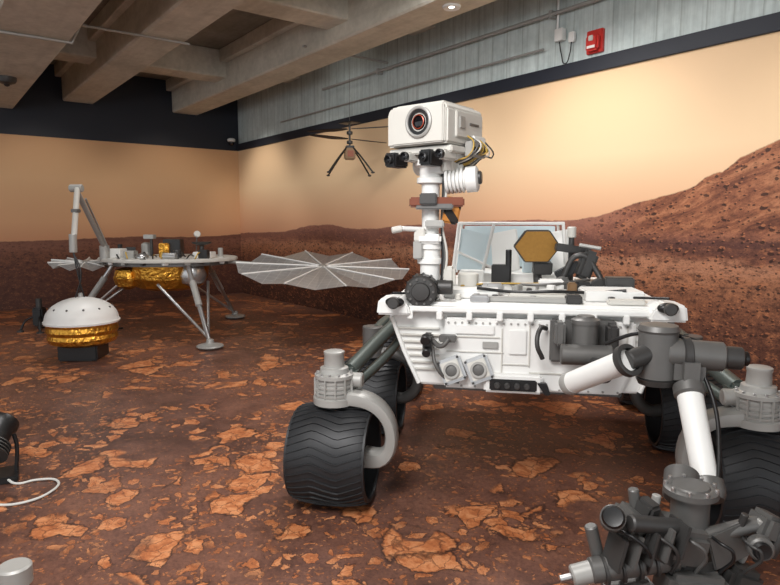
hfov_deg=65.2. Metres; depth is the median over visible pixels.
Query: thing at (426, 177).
mast collar top
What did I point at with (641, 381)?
cap
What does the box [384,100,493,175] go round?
head
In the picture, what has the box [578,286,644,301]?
deck
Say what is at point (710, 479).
lower forearm collar
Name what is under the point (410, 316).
tab
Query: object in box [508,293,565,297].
deck
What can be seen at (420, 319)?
chassis
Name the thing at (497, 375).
bay
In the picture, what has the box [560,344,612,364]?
shoulder elevation
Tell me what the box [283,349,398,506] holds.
wheel
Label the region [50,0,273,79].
ceiling
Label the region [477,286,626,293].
cable
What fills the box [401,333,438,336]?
louvres
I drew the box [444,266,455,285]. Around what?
clamp
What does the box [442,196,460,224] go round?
block
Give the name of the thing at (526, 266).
panel
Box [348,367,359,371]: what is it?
starboard rocker clevis
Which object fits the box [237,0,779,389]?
wall
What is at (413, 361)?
louvres
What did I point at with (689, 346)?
ring
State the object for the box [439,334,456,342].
mount
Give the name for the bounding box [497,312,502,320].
tab
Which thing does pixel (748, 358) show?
cap
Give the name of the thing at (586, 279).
cable
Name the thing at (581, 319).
cap
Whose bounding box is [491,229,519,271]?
panel
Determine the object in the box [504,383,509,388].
connector
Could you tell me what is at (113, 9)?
beam
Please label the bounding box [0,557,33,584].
barrier post
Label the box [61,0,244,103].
beam
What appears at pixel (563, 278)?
disc
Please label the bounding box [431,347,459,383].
harness
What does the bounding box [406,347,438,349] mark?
louvres
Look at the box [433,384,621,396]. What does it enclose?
pan
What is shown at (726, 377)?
tube
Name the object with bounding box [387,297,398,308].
lens
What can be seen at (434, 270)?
mast
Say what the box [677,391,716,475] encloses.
forearm
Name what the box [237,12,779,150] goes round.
trim
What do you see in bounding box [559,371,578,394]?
root
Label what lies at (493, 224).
brace
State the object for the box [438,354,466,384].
frame
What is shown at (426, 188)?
mast
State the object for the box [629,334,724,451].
wheel
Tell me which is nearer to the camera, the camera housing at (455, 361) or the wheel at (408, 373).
the camera housing at (455, 361)
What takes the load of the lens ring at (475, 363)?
attached to the camera housing at (482, 360)
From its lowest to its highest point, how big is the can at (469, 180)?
0.167 m
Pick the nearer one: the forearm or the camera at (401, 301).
the forearm
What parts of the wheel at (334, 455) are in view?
motor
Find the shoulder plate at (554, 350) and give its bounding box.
[535,318,619,361]
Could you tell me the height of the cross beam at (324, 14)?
0.420 m
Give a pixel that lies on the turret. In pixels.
(679, 546)
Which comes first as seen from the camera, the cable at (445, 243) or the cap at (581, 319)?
the cap at (581, 319)
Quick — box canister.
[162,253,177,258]
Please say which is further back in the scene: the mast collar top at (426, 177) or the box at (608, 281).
the box at (608, 281)
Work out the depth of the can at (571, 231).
3.86 m
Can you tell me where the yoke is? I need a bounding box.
[673,362,705,381]
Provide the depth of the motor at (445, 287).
3.26 m
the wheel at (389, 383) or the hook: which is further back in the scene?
the wheel at (389, 383)
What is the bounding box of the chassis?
[390,312,666,393]
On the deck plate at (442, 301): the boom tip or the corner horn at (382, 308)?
the corner horn at (382, 308)
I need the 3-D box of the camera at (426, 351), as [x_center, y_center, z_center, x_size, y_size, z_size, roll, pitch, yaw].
[0.189,0.308,3.166,0.044,0.051,0.057,1,7,10]
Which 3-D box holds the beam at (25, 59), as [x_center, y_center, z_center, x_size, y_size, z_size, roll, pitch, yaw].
[-1.122,-2.639,2.888,0.701,0.820,18.000,-5,8,-37]
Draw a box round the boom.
[402,226,422,231]
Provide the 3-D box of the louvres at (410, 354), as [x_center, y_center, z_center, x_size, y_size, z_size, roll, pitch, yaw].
[0.185,0.339,3.301,0.164,0.010,0.020,1,7,10]
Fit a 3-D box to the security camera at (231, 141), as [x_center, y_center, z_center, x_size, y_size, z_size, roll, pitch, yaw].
[-3.254,-3.082,12.495,0.160,0.150,0.180,-5,8,-37]
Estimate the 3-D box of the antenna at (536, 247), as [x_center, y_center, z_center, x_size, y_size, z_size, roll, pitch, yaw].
[0.940,-0.217,3.950,0.293,0.378,0.162,0,7,4]
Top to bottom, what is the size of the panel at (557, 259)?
0.321 m
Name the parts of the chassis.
edge strip, edge strip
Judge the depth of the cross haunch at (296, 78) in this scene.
10.56 m
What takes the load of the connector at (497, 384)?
attached to the bay
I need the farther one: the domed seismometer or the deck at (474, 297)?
the domed seismometer
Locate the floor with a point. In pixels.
(165, 453)
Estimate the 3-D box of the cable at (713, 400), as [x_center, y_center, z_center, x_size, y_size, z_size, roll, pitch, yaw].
[1.240,0.526,2.333,0.050,0.391,0.374,2,7,16]
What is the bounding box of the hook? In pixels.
[537,382,549,395]
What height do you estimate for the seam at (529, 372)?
0.008 m
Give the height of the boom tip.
0.044 m
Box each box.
[459,269,483,281]
[491,264,508,282]
[554,27,575,63]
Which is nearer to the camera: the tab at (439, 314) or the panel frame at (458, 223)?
the tab at (439, 314)
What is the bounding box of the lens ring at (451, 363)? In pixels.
[443,362,458,378]
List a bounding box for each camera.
[227,138,234,145]
[385,297,403,306]
[420,333,430,345]
[422,332,432,351]
[422,346,430,356]
[657,303,678,313]
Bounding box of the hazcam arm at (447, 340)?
[432,337,450,348]
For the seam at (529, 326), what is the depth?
3.15 m
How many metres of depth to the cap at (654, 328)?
2.48 m
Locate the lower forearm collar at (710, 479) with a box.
[700,475,726,504]
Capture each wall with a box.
[0,64,241,310]
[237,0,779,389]
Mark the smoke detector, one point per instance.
(6, 80)
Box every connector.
[494,382,499,388]
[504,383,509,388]
[514,383,519,389]
[524,383,529,389]
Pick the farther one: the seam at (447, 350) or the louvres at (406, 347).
the louvres at (406, 347)
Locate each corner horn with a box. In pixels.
[377,294,409,314]
[646,299,687,321]
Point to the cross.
(712, 355)
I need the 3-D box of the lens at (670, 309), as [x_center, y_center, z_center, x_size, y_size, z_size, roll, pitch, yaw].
[1.337,0.081,2.908,0.060,0.060,0.035,1,7,10]
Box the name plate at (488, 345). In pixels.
[482,342,497,348]
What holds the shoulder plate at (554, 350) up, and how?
attached to the panel at (615, 385)
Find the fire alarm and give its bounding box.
[586,28,604,54]
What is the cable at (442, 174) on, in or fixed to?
attached to the mast at (426, 188)
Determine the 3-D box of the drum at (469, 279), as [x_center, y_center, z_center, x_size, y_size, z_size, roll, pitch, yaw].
[0.463,-0.056,3.612,0.120,0.120,0.120,1,7,10]
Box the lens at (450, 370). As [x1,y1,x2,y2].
[445,365,456,376]
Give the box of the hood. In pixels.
[393,102,444,145]
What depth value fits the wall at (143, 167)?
11.23 m
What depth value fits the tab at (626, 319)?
3.02 m
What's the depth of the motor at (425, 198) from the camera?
3.19 m
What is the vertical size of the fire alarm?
0.220 m
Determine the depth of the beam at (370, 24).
7.80 m
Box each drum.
[417,274,437,298]
[458,272,478,286]
[589,357,610,382]
[637,331,678,381]
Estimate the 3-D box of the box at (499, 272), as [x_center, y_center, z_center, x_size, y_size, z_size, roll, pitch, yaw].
[0.735,-0.117,4.057,0.120,0.140,0.100,1,7,10]
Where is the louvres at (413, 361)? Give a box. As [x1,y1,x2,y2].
[412,360,438,362]
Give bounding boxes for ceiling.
[0,0,600,121]
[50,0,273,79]
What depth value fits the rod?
3.69 m
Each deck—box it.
[443,286,498,298]
[470,294,489,301]
[478,282,534,290]
[482,283,502,295]
[488,296,582,303]
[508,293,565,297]
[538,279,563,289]
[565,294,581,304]
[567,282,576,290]
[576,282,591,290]
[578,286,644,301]
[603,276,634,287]
[606,299,645,305]
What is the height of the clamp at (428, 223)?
0.040 m
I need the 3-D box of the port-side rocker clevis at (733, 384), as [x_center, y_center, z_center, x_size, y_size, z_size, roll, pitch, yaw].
[1.681,0.501,2.979,0.080,0.130,0.120,1,7,10]
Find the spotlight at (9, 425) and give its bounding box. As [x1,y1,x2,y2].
[0,412,59,505]
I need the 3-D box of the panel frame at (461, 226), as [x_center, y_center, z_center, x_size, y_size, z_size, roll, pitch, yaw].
[0.885,-0.336,4.567,0.797,0.381,0.029,1,7,10]
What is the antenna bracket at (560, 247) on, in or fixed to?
on the support strut at (558, 272)
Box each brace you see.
[457,250,490,267]
[481,223,495,270]
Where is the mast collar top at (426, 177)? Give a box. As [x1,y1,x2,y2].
[415,159,441,184]
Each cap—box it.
[571,314,599,325]
[635,376,677,387]
[637,322,680,334]
[745,351,750,365]
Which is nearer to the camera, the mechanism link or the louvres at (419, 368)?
the louvres at (419, 368)
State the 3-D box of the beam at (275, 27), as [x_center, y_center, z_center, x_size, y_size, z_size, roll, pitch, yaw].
[1.218,-3.154,4.636,0.100,0.200,18.000,-5,8,-37]
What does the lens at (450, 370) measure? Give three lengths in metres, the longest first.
0.066 x 0.066 x 0.008 m
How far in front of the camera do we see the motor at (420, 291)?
3.20 m
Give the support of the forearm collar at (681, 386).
attached to the forearm
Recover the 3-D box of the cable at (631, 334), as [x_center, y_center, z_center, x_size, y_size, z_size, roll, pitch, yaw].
[1.130,0.208,2.623,0.428,0.100,0.044,6,9,41]
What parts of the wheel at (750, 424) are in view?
motor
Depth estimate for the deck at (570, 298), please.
3.13 m
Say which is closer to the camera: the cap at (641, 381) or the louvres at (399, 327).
the cap at (641, 381)
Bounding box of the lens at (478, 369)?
[473,364,483,375]
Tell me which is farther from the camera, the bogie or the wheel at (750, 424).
the bogie
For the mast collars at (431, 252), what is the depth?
3.29 m
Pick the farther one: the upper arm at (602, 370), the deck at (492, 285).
the deck at (492, 285)
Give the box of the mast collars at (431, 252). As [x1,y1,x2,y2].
[417,242,440,264]
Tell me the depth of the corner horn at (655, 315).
2.97 m
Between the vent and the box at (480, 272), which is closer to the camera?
the vent
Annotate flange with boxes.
[612,344,652,376]
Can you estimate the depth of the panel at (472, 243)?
4.31 m
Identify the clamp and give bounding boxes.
[413,241,422,258]
[419,234,441,243]
[425,220,444,227]
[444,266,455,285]
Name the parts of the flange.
arm elbow link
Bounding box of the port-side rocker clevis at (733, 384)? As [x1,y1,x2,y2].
[723,383,739,405]
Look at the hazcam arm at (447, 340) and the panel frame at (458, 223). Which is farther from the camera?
the panel frame at (458, 223)
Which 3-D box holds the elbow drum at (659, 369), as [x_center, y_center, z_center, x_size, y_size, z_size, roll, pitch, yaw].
[1.118,0.259,2.550,0.156,0.200,0.156,1,7,10]
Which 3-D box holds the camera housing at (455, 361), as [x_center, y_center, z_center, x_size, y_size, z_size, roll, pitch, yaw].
[0.322,0.407,3.188,0.123,0.126,0.023,1,7,10]
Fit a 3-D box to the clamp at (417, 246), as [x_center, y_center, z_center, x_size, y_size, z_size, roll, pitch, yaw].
[0.153,-0.232,3.307,0.050,0.100,0.050,1,7,10]
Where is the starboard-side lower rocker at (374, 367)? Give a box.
[361,337,399,382]
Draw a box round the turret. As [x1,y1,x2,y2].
[559,463,779,584]
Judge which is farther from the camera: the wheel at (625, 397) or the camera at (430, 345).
the wheel at (625, 397)
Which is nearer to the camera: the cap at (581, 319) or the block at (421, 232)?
the cap at (581, 319)
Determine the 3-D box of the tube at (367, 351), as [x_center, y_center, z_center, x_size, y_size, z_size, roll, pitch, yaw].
[-0.071,0.294,3.727,0.090,0.239,0.946,2,7,19]
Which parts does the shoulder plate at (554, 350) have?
shoulder link, shoulder bracket, shoulder bracket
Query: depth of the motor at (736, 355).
2.43 m
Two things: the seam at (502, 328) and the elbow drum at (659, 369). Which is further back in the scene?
the seam at (502, 328)
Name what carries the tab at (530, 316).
attached to the deck plate at (442, 301)
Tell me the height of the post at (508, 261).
0.220 m
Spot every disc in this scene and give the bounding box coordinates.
[556,276,569,288]
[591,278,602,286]
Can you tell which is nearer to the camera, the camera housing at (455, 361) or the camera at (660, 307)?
the camera at (660, 307)
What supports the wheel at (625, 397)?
on the floor
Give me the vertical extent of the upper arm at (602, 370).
0.257 m
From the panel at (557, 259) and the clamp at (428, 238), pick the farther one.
the panel at (557, 259)
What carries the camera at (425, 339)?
attached to the camera at (430, 345)
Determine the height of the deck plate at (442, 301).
0.110 m
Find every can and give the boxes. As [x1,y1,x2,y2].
[441,162,482,193]
[567,227,575,237]
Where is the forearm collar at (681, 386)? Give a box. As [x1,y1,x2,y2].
[672,379,705,398]
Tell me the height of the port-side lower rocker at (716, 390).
0.157 m
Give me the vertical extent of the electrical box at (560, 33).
0.366 m
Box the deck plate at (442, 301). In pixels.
[402,275,653,317]
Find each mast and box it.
[420,264,439,299]
[422,184,439,233]
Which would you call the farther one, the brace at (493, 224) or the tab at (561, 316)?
the brace at (493, 224)
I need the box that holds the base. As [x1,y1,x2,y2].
[484,268,555,282]
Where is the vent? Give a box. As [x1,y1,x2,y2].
[459,116,465,128]
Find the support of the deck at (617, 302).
on the deck plate at (442, 301)
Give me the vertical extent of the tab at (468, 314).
0.045 m
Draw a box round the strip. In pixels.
[415,204,452,209]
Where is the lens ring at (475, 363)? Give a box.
[470,362,486,377]
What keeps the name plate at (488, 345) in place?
attached to the panel at (615, 385)
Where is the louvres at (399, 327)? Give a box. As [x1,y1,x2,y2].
[398,326,439,329]
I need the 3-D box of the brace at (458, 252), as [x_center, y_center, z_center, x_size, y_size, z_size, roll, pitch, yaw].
[0.620,-0.213,4.230,0.337,0.166,0.018,1,7,10]
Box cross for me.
[668,339,727,371]
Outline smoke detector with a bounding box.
[0,75,16,86]
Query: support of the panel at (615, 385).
attached to the chassis
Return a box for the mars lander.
[47,184,408,350]
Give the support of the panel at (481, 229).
on the base
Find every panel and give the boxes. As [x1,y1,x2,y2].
[444,316,635,394]
[456,324,494,334]
[457,229,486,269]
[465,226,554,266]
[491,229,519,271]
[509,330,526,354]
[522,233,552,272]
[551,229,568,271]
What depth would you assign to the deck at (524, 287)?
3.64 m
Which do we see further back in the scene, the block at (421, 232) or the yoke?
the block at (421, 232)
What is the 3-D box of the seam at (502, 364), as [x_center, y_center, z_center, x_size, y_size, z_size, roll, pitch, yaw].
[0.653,0.377,3.181,0.140,0.006,0.010,1,7,10]
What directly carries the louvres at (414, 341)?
attached to the chassis
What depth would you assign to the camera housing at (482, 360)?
3.16 m
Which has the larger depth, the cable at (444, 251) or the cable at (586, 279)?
the cable at (586, 279)
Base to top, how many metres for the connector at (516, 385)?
0.032 m
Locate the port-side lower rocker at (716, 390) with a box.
[702,381,726,405]
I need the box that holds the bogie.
[374,315,388,325]
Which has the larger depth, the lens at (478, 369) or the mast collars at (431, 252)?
the mast collars at (431, 252)
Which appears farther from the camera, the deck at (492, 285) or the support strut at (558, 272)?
the support strut at (558, 272)
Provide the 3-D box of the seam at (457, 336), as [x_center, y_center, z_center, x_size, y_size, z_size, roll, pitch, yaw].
[0.446,0.234,3.201,0.260,0.008,0.011,1,7,10]
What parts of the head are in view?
supercam glass, lid, tilt motor, panel, connector plate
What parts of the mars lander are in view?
arm, arm, arm, leg, foil tank, tank, tank, cam post, knob, foil tank, mini dish, leg, antenna dish, knob, leg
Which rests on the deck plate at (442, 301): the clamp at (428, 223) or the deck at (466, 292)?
the deck at (466, 292)
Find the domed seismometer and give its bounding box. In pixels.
[42,293,119,360]
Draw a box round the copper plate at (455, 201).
[409,197,464,207]
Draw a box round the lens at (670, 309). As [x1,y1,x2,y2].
[663,303,677,315]
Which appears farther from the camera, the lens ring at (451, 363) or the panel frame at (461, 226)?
the panel frame at (461, 226)
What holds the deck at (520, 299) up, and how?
on the deck plate at (442, 301)
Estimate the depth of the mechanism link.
3.69 m
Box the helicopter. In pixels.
[307,82,387,176]
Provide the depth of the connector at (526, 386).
3.12 m
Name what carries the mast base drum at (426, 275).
on the deck plate at (442, 301)
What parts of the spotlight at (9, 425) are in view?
power cord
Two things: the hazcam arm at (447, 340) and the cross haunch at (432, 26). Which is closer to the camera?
the hazcam arm at (447, 340)
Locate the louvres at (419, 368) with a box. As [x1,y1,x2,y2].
[415,367,435,369]
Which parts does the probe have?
leg, leg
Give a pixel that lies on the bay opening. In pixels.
(533, 384)
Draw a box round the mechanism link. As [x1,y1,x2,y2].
[561,252,602,278]
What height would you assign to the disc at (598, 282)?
0.100 m
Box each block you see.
[414,228,425,241]
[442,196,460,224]
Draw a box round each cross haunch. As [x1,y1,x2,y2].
[284,76,299,82]
[409,24,435,35]
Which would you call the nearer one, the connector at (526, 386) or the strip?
the connector at (526, 386)
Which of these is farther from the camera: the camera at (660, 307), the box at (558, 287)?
the box at (558, 287)
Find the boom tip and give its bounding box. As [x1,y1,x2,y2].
[391,225,401,233]
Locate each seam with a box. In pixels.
[446,350,502,353]
[457,336,499,338]
[501,328,502,372]
[502,364,528,365]
[528,326,530,366]
[529,372,562,374]
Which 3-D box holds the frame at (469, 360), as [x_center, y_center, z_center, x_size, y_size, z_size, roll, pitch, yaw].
[0.467,0.401,3.193,0.159,0.166,0.075,1,7,10]
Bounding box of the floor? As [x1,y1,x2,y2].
[0,293,779,584]
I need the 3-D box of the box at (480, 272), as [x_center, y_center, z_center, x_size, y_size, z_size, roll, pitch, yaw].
[0.548,-0.101,4.092,0.160,0.100,0.120,1,7,10]
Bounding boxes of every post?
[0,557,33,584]
[505,249,511,282]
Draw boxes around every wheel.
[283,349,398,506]
[344,324,422,433]
[384,333,422,390]
[617,388,644,404]
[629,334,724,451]
[675,364,779,537]
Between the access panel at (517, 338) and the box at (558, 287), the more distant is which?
the box at (558, 287)
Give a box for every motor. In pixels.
[405,276,436,305]
[419,193,437,204]
[436,280,452,294]
[725,346,745,369]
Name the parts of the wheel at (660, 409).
steering post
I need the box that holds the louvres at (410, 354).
[409,353,438,356]
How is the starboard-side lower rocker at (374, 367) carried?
attached to the starboard rocker clevis at (352, 368)
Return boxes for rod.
[579,243,600,250]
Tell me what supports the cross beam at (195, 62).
attached to the ceiling at (553, 15)
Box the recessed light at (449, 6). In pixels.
[442,3,460,10]
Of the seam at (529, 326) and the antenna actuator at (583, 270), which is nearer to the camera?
the seam at (529, 326)
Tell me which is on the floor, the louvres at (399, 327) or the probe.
the probe
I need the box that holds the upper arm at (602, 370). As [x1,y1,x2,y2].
[564,350,635,392]
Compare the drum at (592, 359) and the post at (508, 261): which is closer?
the drum at (592, 359)
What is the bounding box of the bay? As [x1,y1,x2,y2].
[484,372,542,393]
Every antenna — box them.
[513,230,557,282]
[567,238,573,280]
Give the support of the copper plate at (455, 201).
attached to the mast at (426, 188)
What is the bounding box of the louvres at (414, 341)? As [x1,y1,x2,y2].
[403,340,438,342]
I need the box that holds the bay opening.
[489,379,536,391]
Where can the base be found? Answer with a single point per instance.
(518, 276)
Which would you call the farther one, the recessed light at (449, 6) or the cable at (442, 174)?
the recessed light at (449, 6)
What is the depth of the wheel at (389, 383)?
4.26 m
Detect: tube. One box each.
[345,320,394,370]
[667,322,742,386]
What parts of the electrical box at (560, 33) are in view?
cord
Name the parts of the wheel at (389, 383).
steering post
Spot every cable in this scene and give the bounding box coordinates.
[440,174,443,279]
[441,185,445,279]
[441,191,447,278]
[461,282,519,286]
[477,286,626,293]
[478,278,590,286]
[604,331,697,344]
[633,296,669,299]
[704,375,721,477]
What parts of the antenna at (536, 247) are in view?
dish, dish, post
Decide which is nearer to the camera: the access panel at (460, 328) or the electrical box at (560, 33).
the access panel at (460, 328)
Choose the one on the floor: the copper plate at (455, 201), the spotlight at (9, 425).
the spotlight at (9, 425)
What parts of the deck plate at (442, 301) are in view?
deck knob, deck bracket, deck bracket, deck lip, deck bracket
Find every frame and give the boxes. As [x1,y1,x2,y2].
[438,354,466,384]
[452,222,566,268]
[455,225,559,271]
[464,354,493,384]
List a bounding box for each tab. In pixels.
[407,310,412,318]
[436,311,442,319]
[466,312,471,320]
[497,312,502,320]
[527,313,533,321]
[558,314,564,321]
[622,316,629,324]
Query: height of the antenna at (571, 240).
0.340 m
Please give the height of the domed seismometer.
0.730 m
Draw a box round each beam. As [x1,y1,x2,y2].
[0,0,101,108]
[54,26,225,82]
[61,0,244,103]
[172,0,495,114]
[233,0,347,29]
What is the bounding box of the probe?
[17,298,122,333]
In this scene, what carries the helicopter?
hanging from the beam at (370, 24)
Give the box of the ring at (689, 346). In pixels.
[680,337,694,362]
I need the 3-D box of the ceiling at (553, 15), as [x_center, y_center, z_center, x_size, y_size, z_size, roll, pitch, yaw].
[0.469,-2.712,3.917,4.920,0.911,17.700,-5,8,-37]
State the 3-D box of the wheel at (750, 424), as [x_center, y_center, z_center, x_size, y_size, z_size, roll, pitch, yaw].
[1.668,0.757,2.919,0.548,0.832,0.543,1,7,10]
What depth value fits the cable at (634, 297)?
3.10 m
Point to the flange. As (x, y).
(616, 356)
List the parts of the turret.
post, rib plate, post, rib plate, rib plate, post, plate, rib plate, rib plate, plate, arm, rod, rod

